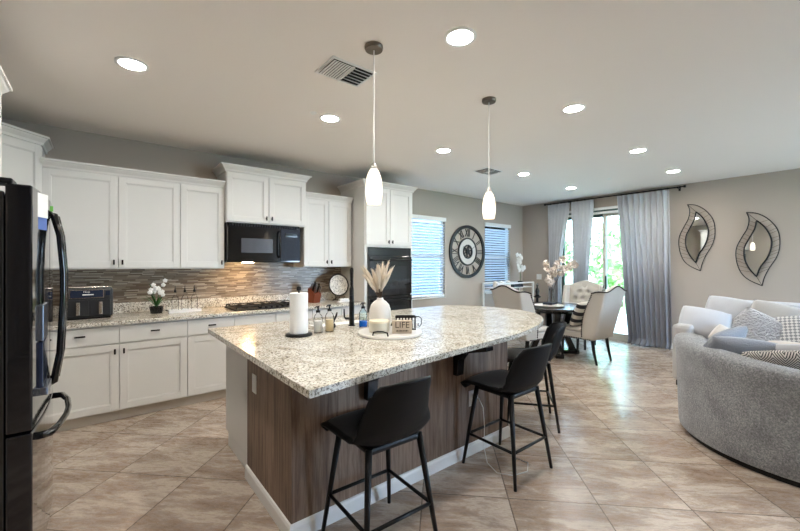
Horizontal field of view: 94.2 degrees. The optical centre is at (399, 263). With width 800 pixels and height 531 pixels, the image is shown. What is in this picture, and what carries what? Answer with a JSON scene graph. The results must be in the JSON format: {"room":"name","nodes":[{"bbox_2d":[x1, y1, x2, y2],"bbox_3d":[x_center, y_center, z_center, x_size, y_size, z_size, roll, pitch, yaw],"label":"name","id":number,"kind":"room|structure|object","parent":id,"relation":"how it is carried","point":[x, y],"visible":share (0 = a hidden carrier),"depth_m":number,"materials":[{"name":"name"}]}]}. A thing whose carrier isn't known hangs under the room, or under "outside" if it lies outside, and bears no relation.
{"room":"open-plan kitchen","nodes":[
{"label":"open-plan kitchen","id":0,"kind":"room"},
{"bbox_2d":[1,118,522,307],"bbox_3d":[-0.569,0.055,5.862,8.800,2.740,0.150,0,0,-39],"label":"wall","id":1,"kind":"structure","parent":0,"point":[458,211],"depth_m":5.40,"materials":[{"name":"beige paint"}]},
{"bbox_2d":[0,122,53,192],"bbox_3d":[-3.364,-0.534,3.088,0.666,1.168,0.669,0,0,-39],"label":"upper cabinet","id":2,"kind":"object","parent":1,"relation":"attached to","point":[22,149],"visible":0.35,"depth_m":3.11,"materials":[{"name":"white paint"}]},
{"bbox_2d":[40,157,180,269],"bbox_3d":[-2.823,-0.439,3.703,1.060,0.978,0.389,0,0,-39],"label":"upper cabinet","id":3,"kind":"object","parent":1,"relation":"attached to","point":[112,217],"visible":0.88,"depth_m":3.57,"materials":[{"name":"white paint"}]},
{"bbox_2d":[53,262,340,305],"bbox_3d":[-1.856,-0.035,3.704,3.788,0.880,1.599,0,0,-39],"label":"backsplash","id":4,"kind":"structure","parent":1,"relation":"attached to","point":[236,279],"depth_m":4.39,"materials":[{"name":"tile"}]},
{"bbox_2d":[180,175,225,268],"bbox_3d":[-2.240,-0.439,4.171,0.435,0.978,0.389,0,0,-39],"label":"upper cabinet","id":5,"kind":"object","parent":1,"relation":"attached to","point":[201,199],"visible":1,"depth_m":4.05,"materials":[{"name":"white paint"}]},
{"bbox_2d":[212,162,311,227],"bbox_3d":[-1.679,-0.794,4.578,1.065,0.648,0.459,0,0,-39],"label":"upper cabinet","id":6,"kind":"object","parent":1,"relation":"attached to","point":[252,195],"visible":1,"depth_m":4.39,"materials":[{"name":"white paint"}]},
{"bbox_2d":[224,222,299,262],"bbox_3d":[-1.695,-0.241,4.538,0.855,0.453,0.479,0,0,-39],"label":"microwave","id":7,"kind":"object","parent":6,"relation":"attached to","point":[243,242],"visible":0.94,"depth_m":4.36,"materials":[{"name":"black metal"}]},
{"bbox_2d":[293,191,352,266],"bbox_3d":[-1.052,-0.444,5.127,0.715,0.968,0.389,0,0,-39],"label":"upper cabinet","id":8,"kind":"object","parent":1,"relation":"attached to","point":[325,240],"visible":0.98,"depth_m":4.98,"materials":[{"name":"white paint"}]},
{"bbox_2d":[412,222,445,299],"bbox_3d":[0.474,-0.120,6.656,0.860,1.470,0.140,0,0,-39],"label":"window","id":9,"kind":"structure","parent":1,"relation":"in","point":[439,222],"depth_m":6.89,"materials":[{"name":"white plastic"}]},
{"bbox_2d":[412,214,445,297],"bbox_3d":[0.492,-0.134,6.633,0.880,1.438,0.073,0,0,-39],"label":"window blind","id":10,"kind":"object","parent":9,"relation":"attached to","point":[418,217],"visible":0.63,"depth_m":6.64,"materials":[{"name":"white plastic"}]},
{"bbox_2d":[449,225,484,277],"bbox_3d":[1.323,-0.240,7.260,1.030,1.030,0.031,0,0,-39],"label":"wall clock","id":11,"kind":"object","parent":1,"relation":"attached to","point":[469,242],"visible":1,"depth_m":7.24,"materials":[{"name":"black metal"}]},
{"bbox_2d":[485,226,507,293],"bbox_3d":[2.048,-0.120,7.921,0.860,1.470,0.140,0,0,-39],"label":"window","id":12,"kind":"structure","parent":1,"relation":"in","point":[485,226],"depth_m":7.97,"materials":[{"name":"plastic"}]},
{"bbox_2d":[485,222,510,292],"bbox_3d":[2.066,-0.134,7.899,0.880,1.438,0.073,0,0,-39],"label":"window blind","id":13,"kind":"object","parent":12,"relation":"attached to","point":[487,224],"visible":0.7,"depth_m":7.88,"materials":[{"name":"white plastic"}]},
{"bbox_2d":[369,323,388,333],"bbox_3d":[-0.149,0.452,2.659,0.146,0.072,0.146,0,0,-39],"label":"candle","id":14,"kind":"object","parent":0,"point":[373,327],"depth_m":2.60,"materials":[{"name":"beige"}]},
{"bbox_2d":[0,0,799,205],"bbox_3d":[2.122,-1.415,2.476,8.850,0.200,8.800,0,0,-39],"label":"ceiling","id":15,"kind":"structure","parent":0,"point":[710,89],"depth_m":2.73,"materials":[{"name":"white paint"}]},
{"bbox_2d":[114,56,148,71],"bbox_3d":[-1.761,-1.311,2.446,0.188,0.008,0.188,0,0,-39],"label":"recessed light","id":16,"kind":"object","parent":15,"relation":"in","point":[129,63],"visible":1,"depth_m":2.44,"materials":[{"name":"white plastic"}]},
{"bbox_2d":[119,59,144,69],"bbox_3d":[-1.761,-1.313,2.446,0.139,0.002,0.139,0,0,-39],"label":"diffuser","id":17,"kind":"object","parent":16,"relation":"attached to","point":[130,64],"depth_m":2.45,"materials":[{"name":"white plastic"}]},
{"bbox_2d":[319,114,340,122],"bbox_3d":[-0.631,-1.311,3.355,0.188,0.008,0.188,0,0,-39],"label":"recessed light","id":18,"kind":"object","parent":15,"relation":"in","point":[330,118],"visible":1,"depth_m":3.35,"materials":[{"name":"white"}]},
{"bbox_2d":[322,116,337,120],"bbox_3d":[-0.631,-1.313,3.355,0.139,0.002,0.139,0,0,-39],"label":"diffuser","id":19,"kind":"object","parent":18,"relation":"attached to","point":[324,118],"depth_m":3.35,"materials":[{"name":"white"}]},
{"bbox_2d":[315,56,376,86],"bbox_3d":[-0.370,-1.303,2.551,0.340,0.022,0.260,0,0,-39],"label":"ceiling vent","id":20,"kind":"object","parent":15,"relation":"in","point":[336,68],"visible":1,"depth_m":2.53,"materials":[{"name":"white metal"}]},
{"bbox_2d":[365,41,382,204],"bbox_3d":[-0.158,-0.837,2.247,0.112,0.954,0.112,0,0,-39],"label":"pendant lamp","id":21,"kind":"object","parent":15,"relation":"hanging from","point":[373,188],"visible":1,"depth_m":2.22,"materials":[{"name":"white glass"}]},
{"bbox_2d":[444,27,476,46],"bbox_3d":[0.348,-1.311,2.153,0.188,0.008,0.188,0,0,-39],"label":"recessed light","id":22,"kind":"object","parent":15,"relation":"in","point":[458,36],"visible":1,"depth_m":2.15,"materials":[{"name":"white"}]},
{"bbox_2d":[448,30,471,43],"bbox_3d":[0.348,-1.313,2.153,0.139,0.002,0.139,0,0,-39],"label":"diffuser","id":23,"kind":"object","parent":22,"relation":"attached to","point":[454,36],"depth_m":2.15,"materials":[{"name":"white plastic"}]},
{"bbox_2d":[474,167,502,174],"bbox_3d":[1.247,-1.303,5.263,0.340,0.022,0.260,0,0,-39],"label":"ceiling vent","id":24,"kind":"object","parent":15,"relation":"in","point":[484,170],"visible":0.81,"depth_m":5.23,"materials":[{"name":"white"}]},
{"bbox_2d":[482,96,495,219],"bbox_3d":[0.710,-0.837,2.971,0.112,0.954,0.112,0,0,-39],"label":"pendant lamp","id":25,"kind":"object","parent":15,"relation":"hanging from","point":[488,208],"visible":1,"depth_m":2.94,"materials":[{"name":"beige glass"}]},
{"bbox_2d":[561,104,585,112],"bbox_3d":[1.465,-1.311,3.141,0.188,0.008,0.188,0,0,-39],"label":"recessed light","id":26,"kind":"object","parent":15,"relation":"in","point":[573,108],"visible":1,"depth_m":3.14,"materials":[{"name":"white"}]},
{"bbox_2d":[565,106,582,111],"bbox_3d":[1.465,-1.313,3.141,0.139,0.002,0.139,0,0,-39],"label":"diffuser","id":27,"kind":"object","parent":26,"relation":"attached to","point":[567,108],"depth_m":3.14,"materials":[{"name":"white"}]},
{"bbox_2d":[46,338,799,530],"bbox_3d":[2.122,1.485,2.476,8.850,0.120,8.800,0,0,-39],"label":"floor","id":28,"kind":"structure","parent":0,"point":[623,458],"depth_m":2.47,"materials":[{"name":"beige tile"}]},
{"bbox_2d":[0,177,71,530],"bbox_3d":[-2.172,0.525,1.801,0.871,1.800,0.910,0,0,-39],"label":"refrigerator","id":29,"kind":"object","parent":28,"relation":"on","point":[28,373],"visible":0.96,"depth_m":1.64,"materials":[{"name":"black metal"}]},
{"bbox_2d":[38,217,46,229],"bbox_3d":[-1.672,-0.215,1.740,0.001,0.110,0.080,0,0,-23],"label":"paper note","id":30,"kind":"object","parent":29,"relation":"attached to","point":[42,222],"visible":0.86,"depth_m":1.74,"materials":[{"name":"blue"}]},
{"bbox_2d":[38,193,47,218],"bbox_3d":[-1.657,-0.270,1.725,0.001,0.110,0.080,0,0,-19],"label":"paper note","id":31,"kind":"object","parent":29,"relation":"attached to","point":[42,198],"visible":1,"depth_m":1.72,"materials":[{"name":"white"}]},
{"bbox_2d":[53,325,118,431],"bbox_3d":[-2.935,0.986,3.428,0.539,0.879,0.677,0,0,-39],"label":"base cabinet","id":32,"kind":"object","parent":28,"relation":"on","point":[89,375],"visible":0.69,"depth_m":3.23,"materials":[{"name":"white paint"}]},
{"bbox_2d":[119,319,186,418],"bbox_3d":[-2.515,0.986,3.766,0.539,0.879,0.677,0,0,-39],"label":"base cabinet","id":33,"kind":"object","parent":28,"relation":"on","point":[152,355],"visible":0.98,"depth_m":3.52,"materials":[{"name":"white paint"}]},
{"bbox_2d":[186,316,233,404],"bbox_3d":[-2.133,0.986,4.073,0.439,0.879,0.677,0,0,-39],"label":"base cabinet","id":34,"kind":"object","parent":28,"relation":"on","point":[206,354],"visible":0.56,"depth_m":3.81,"materials":[{"name":"white paint"}]},
{"bbox_2d":[234,312,275,325],"bbox_3d":[-1.786,0.986,4.352,0.449,0.879,0.677,0,0,-39],"label":"base cabinet","id":35,"kind":"object","parent":28,"relation":"on","point":[247,319],"visible":0.04,"depth_m":4.10,"materials":[{"name":"white paint"}]},
{"bbox_2d":[275,309,311,321],"bbox_3d":[-1.435,0.986,4.634,0.449,0.879,0.677,0,0,-39],"label":"base cabinet","id":36,"kind":"object","parent":28,"relation":"on","point":[285,315],"visible":0.02,"depth_m":4.32,"materials":[{"name":"white paint"}]},
{"bbox_2d":[312,307,340,317],"bbox_3d":[-1.104,0.986,4.900,0.399,0.879,0.677,0,0,-39],"label":"base cabinet","id":37,"kind":"object","parent":28,"relation":"on","point":[323,311],"visible":0.03,"depth_m":4.65,"materials":[{"name":"white paint"}]},
{"bbox_2d":[341,305,364,314],"bbox_3d":[-0.808,0.986,5.138,0.359,0.879,0.677,0,0,-39],"label":"base cabinet","id":38,"kind":"object","parent":28,"relation":"on","point":[357,308],"visible":0.04,"depth_m":4.91,"materials":[{"name":"white paint"}]},
{"bbox_2d":[226,320,509,530],"bbox_3d":[-0.182,0.986,2.925,1.887,0.879,1.708,0,0,-39],"label":"kitchen island","id":39,"kind":"object","parent":28,"relation":"on","point":[276,433],"visible":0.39,"depth_m":2.26,"materials":[{"name":"brown wood"}]},
{"bbox_2d":[208,305,542,398],"bbox_3d":[0.214,0.528,3.162,2.987,0.035,1.860,0,0,-39],"label":"island countertop","id":40,"kind":"structure","parent":39,"relation":"on","point":[318,364],"depth_m":2.39,"materials":[{"name":"beige stone"}]},
{"bbox_2d":[285,286,311,337],"bbox_3d":[-0.724,0.335,2.664,0.187,0.352,0.187,0,0,-39],"label":"paper towel holder","id":41,"kind":"object","parent":40,"relation":"on","point":[298,300],"visible":1,"depth_m":2.61,"materials":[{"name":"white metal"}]},
{"bbox_2d":[314,306,321,332],"bbox_3d":[-0.614,0.411,2.778,0.069,0.199,0.064,0,0,-39],"label":"soap dispenser","id":42,"kind":"object","parent":40,"relation":"on","point":[317,323],"visible":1,"depth_m":2.76,"materials":[{"name":"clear glass"}]},
{"bbox_2d":[325,304,333,331],"bbox_3d":[-0.537,0.409,2.827,0.069,0.204,0.064,0,0,-39],"label":"soap dispenser","id":43,"kind":"object","parent":40,"relation":"on","point":[329,323],"visible":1,"depth_m":2.81,"materials":[{"name":"clear glass"}]},
{"bbox_2d":[343,268,354,325],"bbox_3d":[-0.429,0.270,3.148,0.096,0.481,0.200,0,0,-8],"label":"spring faucet","id":44,"kind":"object","parent":40,"relation":"on","point":[350,318],"visible":1,"depth_m":3.07,"materials":[{"name":"black metal"}]},
{"bbox_2d":[359,302,366,326],"bbox_3d":[-0.302,0.411,3.029,0.070,0.199,0.066,0,0,-39],"label":"soap dispenser","id":45,"kind":"object","parent":40,"relation":"on","point":[362,323],"visible":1,"depth_m":3.02,"materials":[{"name":"blue glass"}]},
{"bbox_2d":[358,323,421,339],"bbox_3d":[-0.074,0.482,2.725,0.470,0.057,0.470,0,0,-39],"label":"marble tray","id":46,"kind":"object","parent":40,"relation":"on","point":[364,332],"visible":0.72,"depth_m":2.55,"materials":[{"name":"white stone"}]},
{"bbox_2d":[369,319,389,333],"bbox_3d":[-0.149,0.444,2.659,0.150,0.088,0.150,0,0,-39],"label":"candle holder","id":47,"kind":"object","parent":46,"relation":"on","point":[374,324],"visible":0.93,"depth_m":2.60,"materials":[{"name":"beige"}]},
{"bbox_2d":[369,298,390,327],"bbox_3d":[-0.151,0.372,2.829,0.166,0.232,0.166,0,0,-39],"label":"ceramic vase","id":48,"kind":"object","parent":46,"relation":"on","point":[379,309],"visible":0.77,"depth_m":2.77,"materials":[{"name":"white ceramic"}]},
{"bbox_2d":[360,258,393,297],"bbox_3d":[-0.186,0.118,2.819,0.286,0.325,0.255,0,0,-45],"label":"bunch","id":49,"kind":"object","parent":48,"relation":"on","point":[380,279],"visible":0.99,"depth_m":2.78,"materials":[{"name":"brown plant"}]},
{"bbox_2d":[392,320,411,333],"bbox_3d":[0.015,0.442,2.622,0.139,0.092,0.033,0,0,-3],"label":"block sign","id":50,"kind":"object","parent":46,"relation":"on","point":[398,326],"visible":1,"depth_m":2.61,"materials":[{"name":"beige wood"}]},
{"bbox_2d":[395,315,421,329],"bbox_3d":[0.064,0.437,2.781,0.199,0.102,0.064,0,0,-3],"label":"wire basket","id":51,"kind":"object","parent":46,"relation":"on","point":[396,316],"visible":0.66,"depth_m":2.75,"materials":[{"name":"brown metal"}]},
{"bbox_2d":[472,394,527,475],"bbox_3d":[0.711,1.197,2.637,0.396,0.454,0.255,0,0,12],"label":"cable","id":52,"kind":"object","parent":39,"relation":"hanging from","point":[472,394],"visible":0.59,"depth_m":2.69,"materials":[{"name":"white plastic"}]},
{"bbox_2d":[337,178,417,312],"bbox_3d":[-0.329,0.143,5.509,0.966,2.563,0.699,0,0,-39],"label":"tall cabinet","id":53,"kind":"object","parent":28,"relation":"on","point":[388,224],"visible":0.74,"depth_m":5.23,"materials":[{"name":"white paint"}]},
{"bbox_2d":[367,247,411,312],"bbox_3d":[-0.292,0.410,5.462,0.754,1.280,0.661,0,0,-39],"label":"oven","id":54,"kind":"object","parent":53,"relation":"in","point":[397,291],"visible":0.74,"depth_m":5.28,"materials":[{"name":"black metal"}]},
{"bbox_2d":[320,375,437,530],"bbox_3d":[-0.085,0.971,1.891,0.467,0.911,0.558,0,0,-37],"label":"bar stool","id":55,"kind":"object","parent":28,"relation":"on","point":[394,416],"visible":1,"depth_m":1.73,"materials":[{"name":"black leather"}]},
{"bbox_2d":[460,343,552,491],"bbox_3d":[0.780,0.971,2.605,0.467,0.911,0.558,0,0,-39],"label":"bar stool","id":56,"kind":"object","parent":28,"relation":"on","point":[527,370],"visible":1,"depth_m":2.46,"materials":[{"name":"black leather"}]},
{"bbox_2d":[482,281,533,305],"bbox_3d":[2.261,0.900,7.721,1.276,1.050,0.376,0,0,-39],"label":"rack","id":57,"kind":"object","parent":28,"relation":"on","point":[512,282],"visible":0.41,"depth_m":7.54,"materials":[{"name":"metal"}]},
{"bbox_2d":[485,286,531,288],"bbox_3d":[2.261,0.485,7.721,1.200,0.020,0.300,0,0,-39],"label":"shelf","id":58,"kind":"object","parent":57,"relation":"attached to","point":[496,286],"depth_m":7.65,"materials":[{"name":"white paint"}]},
{"bbox_2d":[516,252,525,281],"bbox_3d":[2.571,0.112,7.930,0.302,0.725,0.132,0,0,-39],"label":"potted orchid","id":59,"kind":"object","parent":57,"relation":"on","point":[520,267],"visible":0.98,"depth_m":7.90,"materials":[{"name":"white plant"}]},
{"bbox_2d":[490,285,550,361],"bbox_3d":[1.809,0.864,5.499,0.756,1.129,0.706,0,0,-26],"label":"dining chair","id":60,"kind":"object","parent":28,"relation":"on","point":[504,296],"visible":0.55,"depth_m":5.23,"materials":[{"name":"beige fabric"}]},
{"bbox_2d":[537,325,547,332],"bbox_3d":[1.946,0.955,5.565,0.450,0.059,0.500,0,0,-26],"label":"seat cushion","id":61,"kind":"object","parent":60,"relation":"on","point":[542,329],"depth_m":5.35,"materials":[{"name":"beige fabric"}]},
{"bbox_2d":[507,321,566,432],"bbox_3d":[1.217,0.971,3.384,0.558,0.911,0.467,0,0,13],"label":"bar stool","id":62,"kind":"object","parent":28,"relation":"on","point":[554,333],"visible":0.58,"depth_m":3.23,"materials":[{"name":"black metal"}]},
{"bbox_2d":[529,302,579,358],"bbox_3d":[2.450,1.045,5.986,1.210,0.760,1.210,0,0,-39],"label":"dining table","id":63,"kind":"object","parent":28,"relation":"on","point":[567,309],"visible":0.5,"depth_m":5.90,"materials":[{"name":"black wood"}]},
{"bbox_2d":[535,303,563,307],"bbox_3d":[2.344,0.653,5.862,0.450,0.022,0.450,0,0,-39],"label":"tray","id":64,"kind":"object","parent":63,"relation":"on","point":[537,304],"visible":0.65,"depth_m":5.77,"materials":[{"name":"grey"}]},
{"bbox_3d":[2.428,0.525,5.981,0.110,0.260,0.110,0,0,-39],"label":"glass vase","id":65,"kind":"object","parent":64,"relation":"on","visible":0},
{"bbox_2d":[543,256,578,300],"bbox_3d":[2.587,0.241,5.985,0.578,0.758,0.192,0,0,3],"label":"blossom branches","id":66,"kind":"object","parent":65,"relation":"in","point":[549,279],"visible":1,"depth_m":5.96,"materials":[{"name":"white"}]},
{"bbox_2d":[561,280,603,349],"bbox_3d":[3.148,0.864,6.548,0.756,1.129,0.706,0,0,-45],"label":"dining chair","id":67,"kind":"object","parent":28,"relation":"on","point":[580,291],"visible":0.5,"depth_m":6.76,"materials":[{"name":"beige fabric"}]},
{"bbox_2d":[561,285,626,365],"bbox_3d":[2.823,0.864,5.482,0.706,1.129,0.756,0,0,-36],"label":"dining chair","id":68,"kind":"object","parent":28,"relation":"on","point":[600,316],"visible":0.94,"depth_m":5.22,"materials":[{"name":"beige fabric"}]},
{"bbox_2d":[565,324,581,331],"bbox_3d":[2.734,0.955,5.605,0.500,0.059,0.450,0,0,-36],"label":"seat cushion","id":69,"kind":"object","parent":68,"relation":"on","point":[568,328],"depth_m":5.48,"materials":[{"name":"beige fabric"}]},
{"bbox_2d":[570,301,588,325],"bbox_3d":[2.681,0.735,5.491,0.425,0.376,0.198,0,0,-36],"label":"striped pillow","id":70,"kind":"object","parent":68,"relation":"on","point":[576,318],"visible":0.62,"depth_m":5.37,"materials":[{"name":"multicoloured fabric"}]},
{"bbox_2d":[673,300,799,384],"bbox_3d":[4.522,0.938,3.648,1.080,0.975,2.820,0,0,-39],"label":"sofa","id":71,"kind":"object","parent":28,"relation":"on","point":[679,327],"visible":0.06,"depth_m":4.37,"materials":[{"name":"grey fabric"}]},
{"bbox_2d":[678,305,731,338],"bbox_3d":[3.592,0.696,4.389,0.499,0.376,0.254,0,0,37],"label":"sofa pillow","id":72,"kind":"object","parent":71,"relation":"on","point":[704,320],"visible":0.7,"depth_m":4.33,"materials":[{"name":"grey fabric"}]},
{"bbox_2d":[708,324,728,337],"bbox_3d":[3.642,0.840,4.121,0.202,0.321,0.342,0,0,-45],"label":"sofa pillow","id":73,"kind":"object","parent":71,"relation":"on","point":[720,327],"visible":0.13,"depth_m":4.17,"materials":[{"name":"beige fabric"}]},
{"bbox_2d":[705,295,752,319],"bbox_3d":[4.006,0.625,4.529,0.203,0.453,0.505,0,0,-42],"label":"sofa pillow","id":74,"kind":"object","parent":71,"relation":"on","point":[733,306],"visible":0.35,"depth_m":4.52,"materials":[{"name":"grey fabric"}]},
{"bbox_2d":[731,307,782,340],"bbox_3d":[3.947,0.755,4.123,0.262,0.526,0.550,0,0,-28],"label":"sofa pillow","id":75,"kind":"object","parent":71,"relation":"on","point":[761,326],"visible":0.56,"depth_m":4.08,"materials":[{"name":"white fabric"}]},
{"bbox_2d":[750,300,799,316],"bbox_3d":[4.210,0.655,4.181,0.208,0.479,0.516,0,0,-31],"label":"sofa pillow","id":76,"kind":"object","parent":71,"relation":"on","point":[772,309],"visible":0.22,"depth_m":4.17,"materials":[{"name":"grey fabric"}]},
{"bbox_2d":[772,316,799,342],"bbox_3d":[4.207,0.735,3.832,0.263,0.434,0.549,0,0,-41],"label":"sofa pillow","id":77,"kind":"object","parent":71,"relation":"on","point":[790,331],"visible":0.52,"depth_m":3.91,"materials":[{"name":"white fabric"}]},
{"bbox_2d":[674,333,799,487],"bbox_3d":[3.139,1.021,2.825,1.658,0.808,1.706,0,0,-39],"label":"curved sofa","id":78,"kind":"object","parent":28,"relation":"on","point":[744,410],"visible":0.94,"depth_m":2.59,"materials":[{"name":"grey fabric"}]},
{"bbox_2d":[707,326,747,340],"bbox_3d":[2.781,0.705,3.212,0.455,0.348,0.220,0,0,-15],"label":"sofa pillow","id":79,"kind":"object","parent":78,"relation":"on","point":[739,331],"visible":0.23,"depth_m":3.12,"materials":[{"name":"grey fabric"}]},
{"bbox_2d":[703,336,777,354],"bbox_3d":[2.632,0.716,2.886,0.544,0.328,0.291,0,0,13],"label":"sofa pillow","id":80,"kind":"object","parent":78,"relation":"on","point":[738,345],"visible":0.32,"depth_m":2.78,"materials":[{"name":"grey fabric"}]},
{"bbox_2d":[741,350,799,369],"bbox_3d":[2.742,0.725,2.590,0.582,0.297,0.233,0,0,32],"label":"sofa pillow","id":81,"kind":"object","parent":78,"relation":"on","point":[787,358],"visible":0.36,"depth_m":2.56,"materials":[{"name":"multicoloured fabric"}]},
{"bbox_2d":[775,344,799,350],"bbox_3d":[2.992,0.725,2.663,0.600,0.331,0.235,0,0,38],"label":"sofa pillow","id":82,"kind":"object","parent":78,"relation":"on","point":[796,347],"visible":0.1,"depth_m":2.68,"materials":[{"name":"grey fabric"}]},
{"bbox_3d":[-3.082,0.986,2.731,0.657,0.879,1.579,0,0,-39],"label":"base cabinet","id":83,"kind":"object","parent":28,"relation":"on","visible":0},
{"bbox_2d":[53,292,365,329],"bbox_3d":[-1.855,0.475,3.704,3.788,0.140,1.599,0,0,-39],"label":"countertop","id":84,"kind":"structure","parent":83,"relation":"on","point":[130,312],"depth_m":3.98,"materials":[{"name":"beige stone"}]},
{"bbox_2d":[67,285,112,319],"bbox_3d":[-2.961,0.360,3.546,0.350,0.300,0.342,0,0,-40],"label":"air fryer","id":85,"kind":"object","parent":84,"relation":"on","point":[86,301],"visible":0.96,"depth_m":3.45,"materials":[{"name":"grey plastic"}]},
{"bbox_2d":[142,279,166,313],"bbox_3d":[-2.537,0.331,3.878,0.255,0.359,0.225,0,0,-6],"label":"potted orchid","id":86,"kind":"object","parent":84,"relation":"on","point":[156,309],"visible":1,"depth_m":3.85,"materials":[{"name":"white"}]},
{"bbox_2d":[165,308,201,312],"bbox_3d":[-2.310,0.494,3.968,0.328,0.034,0.110,0,0,-39],"label":"tray","id":87,"kind":"object","parent":84,"relation":"on","point":[184,309],"visible":1,"depth_m":3.94,"materials":[{"name":"white plastic"}]},
{"bbox_2d":[224,300,289,310],"bbox_3d":[-1.609,0.489,4.442,0.800,0.044,0.480,0,0,-39],"label":"gas cooktop","id":88,"kind":"object","parent":84,"relation":"in","point":[274,304],"visible":0.94,"depth_m":4.30,"materials":[{"name":"black metal"}]},
{"bbox_2d":[308,282,321,302],"bbox_3d":[-1.131,0.371,4.922,0.210,0.280,0.110,0,0,40],"label":"knife block","id":89,"kind":"object","parent":84,"relation":"on","point":[314,296],"visible":0.98,"depth_m":4.89,"materials":[{"name":"brown wood"}]},
{"bbox_2d":[329,274,348,299],"bbox_3d":[-0.858,0.323,5.216,0.276,0.375,0.176,0,0,-8],"label":"round platter","id":90,"kind":"object","parent":84,"relation":"on","point":[338,283],"visible":0.98,"depth_m":5.22,"materials":[{"name":"white ceramic"}]},
{"bbox_2d":[523,168,799,342],"bbox_3d":[5.496,0.055,5.221,0.150,2.740,8.450,0,0,-39],"label":"wall","id":91,"kind":"structure","parent":0,"point":[775,196],"depth_m":5.72,"materials":[{"name":"beige paint"}]},
{"bbox_2d":[568,206,617,216],"bbox_3d":[3.860,-1.015,7.081,0.042,0.120,1.680,0,0,-39],"label":"valance","id":92,"kind":"object","parent":91,"relation":"attached to","point":[613,209],"visible":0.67,"depth_m":7.04,"materials":[{"name":"white plastic"}]},
{"bbox_2d":[561,212,627,341],"bbox_3d":[3.922,0.200,7.163,0.130,2.450,1.750,0,0,-39],"label":"door","id":93,"kind":"structure","parent":91,"relation":"in","point":[616,336],"depth_m":7.12,"materials":[{"name":"beige"}]},
{"bbox_2d":[544,185,685,205],"bbox_3d":[3.886,-1.250,6.999,0.130,0.080,2.460,0,0,-39],"label":"curtain rod","id":94,"kind":"object","parent":91,"relation":"attached to","point":[684,186],"visible":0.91,"depth_m":6.73,"materials":[{"name":"black metal"}]},
{"bbox_2d":[548,201,569,322],"bbox_3d":[3.228,0.068,7.655,0.235,2.692,0.462,0,0,-42],"label":"window curtain","id":95,"kind":"object","parent":94,"relation":"hanging from","point":[558,214],"visible":0.64,"depth_m":7.70,"materials":[{"name":"fabric"}]},
{"bbox_2d":[571,199,593,282],"bbox_3d":[3.536,0.068,7.284,0.228,2.692,0.439,0,0,-39],"label":"window curtain","id":96,"kind":"object","parent":94,"relation":"hanging from","point":[581,211],"visible":0.59,"depth_m":7.30,"materials":[{"name":"fabric"}]},
{"bbox_2d":[617,187,671,349],"bbox_3d":[4.183,0.068,6.441,0.278,2.692,0.855,0,0,-39],"label":"window curtain","id":97,"kind":"object","parent":94,"relation":"hanging from","point":[644,218],"visible":1,"depth_m":6.43,"materials":[{"name":"fabric"}]},
{"bbox_2d":[678,204,715,270],"bbox_3d":[4.767,-0.429,5.979,0.036,1.091,0.480,0,0,-39],"label":"mirror","id":98,"kind":"object","parent":91,"relation":"attached to","point":[696,238],"visible":1,"depth_m":5.97,"materials":[{"name":"black metal"}]},
{"bbox_2d":[686,213,707,260],"bbox_3d":[4.768,-0.430,5.976,0.008,0.820,0.292,0,0,-39],"label":"mirror glass","id":99,"kind":"object","parent":98,"relation":"attached to","point":[697,233],"depth_m":5.97,"materials":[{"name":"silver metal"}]},
{"bbox_2d":[735,212,780,285],"bbox_3d":[5.212,-0.224,5.426,0.036,1.091,0.480,0,0,-39],"label":"mirror","id":100,"kind":"object","parent":91,"relation":"attached to","point":[757,249],"visible":1,"depth_m":5.42,"materials":[{"name":"black metal"}]},
{"bbox_2d":[745,222,770,273],"bbox_3d":[5.212,-0.225,5.423,0.008,0.820,0.292,0,0,-39],"label":"mirror glass","id":101,"kind":"object","parent":100,"relation":"attached to","point":[758,245],"depth_m":5.42,"materials":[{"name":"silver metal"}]},
{"bbox_3d":[-1.245,0.055,-0.199,0.150,2.740,8.450,0,0,-39],"label":"wall","id":102,"kind":"structure","parent":0,"visible":0},
{"bbox_2d":[0,65,12,189],"bbox_3d":[-2.323,-0.781,1.725,0.579,0.673,1.216,0,0,-39],"label":"upper cabinet","id":103,"kind":"object","parent":102,"relation":"attached to","point":[5,86],"visible":1,"depth_m":2.28,"materials":[{"name":"white paint"}]},
{"label":"outside","id":104,"kind":"structure","parent":0,"visible":0},
{"bbox_2d":[619,300,625,313],"bbox_3d":[4.508,1.550,8.757,42.000,0.150,36.000,0,0,-39],"label":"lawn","id":105,"kind":"structure","parent":104,"point":[623,309],"depth_m":12.06,"materials":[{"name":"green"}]},
{"bbox_2d":[565,231,572,277],"bbox_3d":[5.660,-0.082,14.654,2.549,3.131,2.377,0,0,-39],"label":"leafy tree","id":106,"kind":"object","parent":105,"relation":"on","point":[568,245],"visible":0.06,"depth_m":14.05,"materials":[{"name":"green plant"}]},
{"bbox_2d":[565,259,624,299],"bbox_3d":[9.784,0.550,14.283,0.150,1.850,18.000,0,0,-39],"label":"wall","id":107,"kind":"structure","parent":105,"relation":"on","point":[569,279],"depth_m":16.77,"materials":[{"name":"beige paint"}]},
{"bbox_2d":[589,216,623,306],"bbox_3d":[7.629,-0.094,12.882,2.652,3.155,2.639,0,0,-39],"label":"leafy tree","id":108,"kind":"object","parent":105,"relation":"on","point":[615,271],"visible":0.37,"depth_m":12.43,"materials":[{"name":"green plant"}]},
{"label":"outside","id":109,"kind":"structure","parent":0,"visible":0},
{"bbox_2d":[614,313,627,333],"bbox_3d":[6.083,1.515,8.098,4.370,0.100,17.000,0,0,-39],"label":"patio slab","id":110,"kind":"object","parent":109,"point":[621,325],"depth_m":8.86,"materials":[{"name":"beige concrete"}]},
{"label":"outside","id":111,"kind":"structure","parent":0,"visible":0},
{"bbox_3d":[0.951,1.530,3.972,8.800,0.110,17.000,0,0,-39],"label":"ground","id":112,"kind":"structure","parent":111,"visible":0},
{"bbox_2d":[412,219,438,295],"bbox_3d":[-1.944,-0.350,9.600,13.000,3.650,0.200,0,0,-39],"label":"wall","id":113,"kind":"structure","parent":112,"relation":"on","point":[413,220],"depth_m":11.68,"materials":[{"name":"blue paint"}]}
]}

